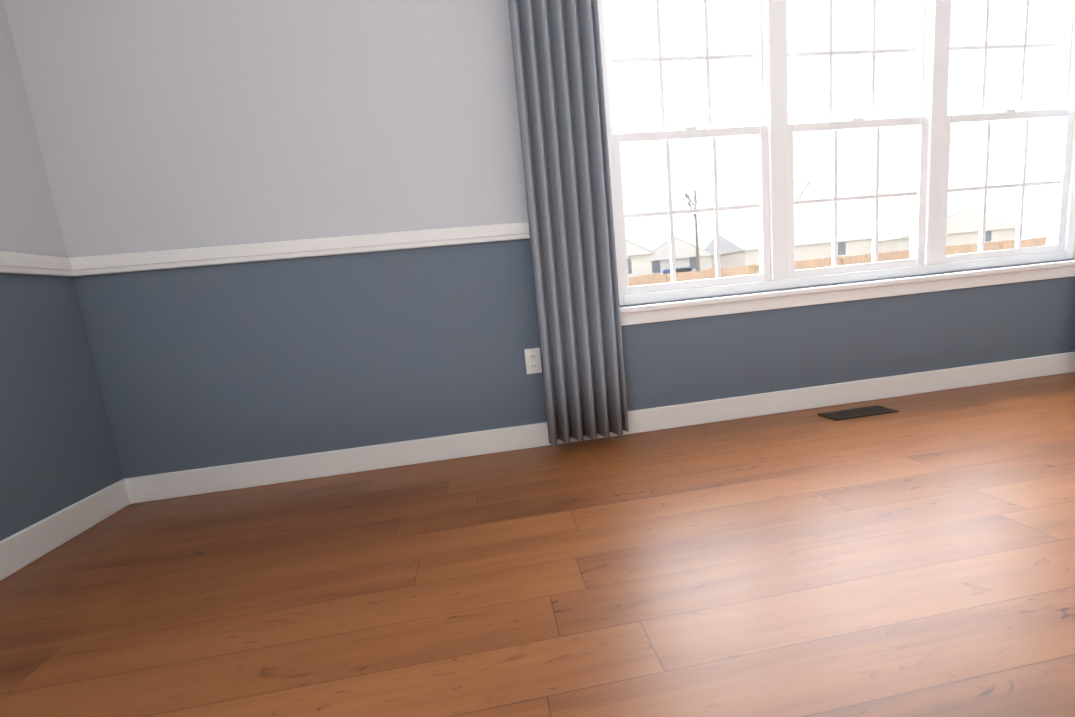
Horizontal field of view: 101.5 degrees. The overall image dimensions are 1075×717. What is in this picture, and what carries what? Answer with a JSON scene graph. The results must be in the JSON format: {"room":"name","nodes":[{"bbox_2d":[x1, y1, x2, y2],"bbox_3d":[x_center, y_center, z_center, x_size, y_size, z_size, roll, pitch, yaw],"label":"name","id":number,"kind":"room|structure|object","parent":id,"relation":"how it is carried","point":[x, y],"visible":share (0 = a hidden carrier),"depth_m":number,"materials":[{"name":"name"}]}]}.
{"room":"empty living room","nodes":[
{"label":"empty living room","id":0,"kind":"room"},
{"bbox_2d":[0,0,123,540],"bbox_3d":[-1.554,-0.369,-1.041,0.150,2.740,5.370,-7,9,-7],"label":"wall","id":1,"kind":"structure","parent":0,"point":[58,445],"depth_m":1.55,"materials":[{"name":"paint"}]},
{"bbox_2d":[0,251,75,276],"bbox_3d":[-1.429,0.015,-0.971,0.026,0.070,5.430,-7,9,-7],"label":"trim","id":2,"kind":"structure","parent":1,"relation":"attached to","point":[19,263],"depth_m":1.54,"materials":[{"name":"white wood"}]},
{"bbox_2d":[0,479,131,580],"bbox_3d":[-1.343,0.918,-0.851,0.016,0.110,5.400,-7,9,-7],"label":"baseboard","id":3,"kind":"structure","parent":1,"relation":"attached to","point":[19,550],"depth_m":1.52,"materials":[{"name":"white wood"}]},
{"bbox_2d":[0,372,1074,716],"bbox_3d":[3.186,0.505,-0.282,9.480,0.120,5.730,-7,9,-7],"label":"floor","id":4,"kind":"structure","parent":0,"point":[914,556],"depth_m":1.07,"materials":[{"name":"brown wood"}]},
{"bbox_2d":[818,405,898,420],"bbox_3d":[1.500,0.253,2.058,0.320,0.007,0.110,-7,9,-7],"label":"floor vent","id":5,"kind":"object","parent":4,"relation":"in","point":[855,412],"visible":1,"depth_m":2.05,"materials":[{"name":"black metal"}]},
{"bbox_2d":[4,0,1074,477],"bbox_3d":[2.679,-1.279,2.246,9.480,2.740,0.150,-7,9,-7],"label":"wall","id":6,"kind":"structure","parent":0,"point":[130,126],"depth_m":1.80,"materials":[{"name":"paint"}]},
{"bbox_2d":[72,222,529,275],"bbox_3d":[-0.724,-0.473,1.808,2.120,0.070,0.026,-7,9,-7],"label":"trim","id":7,"kind":"structure","parent":6,"relation":"attached to","point":[265,251],"depth_m":1.77,"materials":[{"name":"white wood"}]},
{"bbox_2d":[524,348,541,373],"bbox_3d":[-0.019,0.012,1.978,0.070,0.114,0.009,-7,9,-7],"label":"electrical outlet","id":8,"kind":"object","parent":6,"relation":"attached to","point":[533,359],"visible":1,"depth_m":1.98,"materials":[{"name":"white plastic"}]},
{"bbox_2d":[124,352,1074,503],"bbox_3d":[1.023,0.235,2.146,5.545,0.110,0.016,-7,9,-7],"label":"baseboard","id":9,"kind":"structure","parent":6,"relation":"attached to","point":[176,484],"depth_m":2.02,"materials":[{"name":"white wood"}]},
{"bbox_2d":[597,0,1074,325],"bbox_3d":[1.531,-1.068,2.087,2.590,1.564,0.165,-7,9,-7],"label":"window","id":10,"kind":"structure","parent":6,"relation":"in","point":[929,122],"depth_m":2.11,"materials":[{"name":"white plastic"}]},
{"bbox_3d":[1.413,-2.176,1.808,3.213,0.070,0.132,-7,9,-7],"label":"curtain rod","id":11,"kind":"object","parent":6,"relation":"attached to","visible":0},
{"bbox_2d":[508,0,628,444],"bbox_3d":[0.113,-0.850,1.776,0.366,2.440,0.083,-7,9,-7],"label":"curtain","id":12,"kind":"object","parent":11,"relation":"hanging from","point":[557,56],"visible":1,"depth_m":1.80,"materials":[{"name":"fabric"}]},
{"label":"outside","id":13,"kind":"structure","parent":0,"visible":0},
{"bbox_3d":[18.524,-13.256,84.214,220.000,1.450,159.830,-7,9,-7],"label":"ground","id":14,"kind":"structure","parent":13,"visible":0},
{"bbox_2d":[626,239,655,277],"bbox_3d":[4.539,-8.614,40.084,9.200,5.200,9.751,-7,9,-7],"label":"house","id":15,"kind":"structure","parent":14,"relation":"on","point":[637,264],"depth_m":36.08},
{"bbox_2d":[663,267,692,273],"bbox_3d":[13.460,-7.966,42.419,4.400,1.492,2.080,-7,9,-7],"label":"car","id":16,"kind":"object","parent":14,"relation":"on","point":[687,269],"depth_m":41.63,"materials":[{"name":"blue"}]},
{"bbox_2d":[643,237,714,283],"bbox_3d":[13.369,-10.592,49.149,8.700,4.700,9.751,-7,9,-7],"label":"house","id":17,"kind":"structure","parent":14,"relation":"on","point":[664,253],"depth_m":44.55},
{"bbox_2d":[681,179,813,270],"bbox_3d":[25.389,-10.869,32.828,28.932,7.864,9.853,-7,9,-7],"label":"trees","id":18,"kind":"object","parent":14,"relation":"on","point":[697,242],"depth_m":32.88,"materials":[{"name":"beige plant"}]},
{"bbox_2d":[704,223,871,267],"bbox_3d":[26.939,-11.969,48.777,14.700,4.900,9.700,-7,9,-7],"label":"house","id":19,"kind":"structure","parent":14,"relation":"on","point":[843,246],"depth_m":45.17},
{"bbox_2d":[629,237,1046,286],"bbox_3d":[11.191,-2.122,11.811,54.010,1.820,0.110,-7,9,-7],"label":"fence","id":20,"kind":"object","parent":14,"relation":"on","point":[1032,242],"depth_m":11.27,"materials":[{"name":"brown wood"}]},
{"bbox_2d":[865,210,1015,252],"bbox_3d":[49.809,-15.669,57.435,16.700,5.200,10.751,-7,9,-7],"label":"house","id":21,"kind":"structure","parent":14,"relation":"on","point":[953,235],"depth_m":52.70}
]}

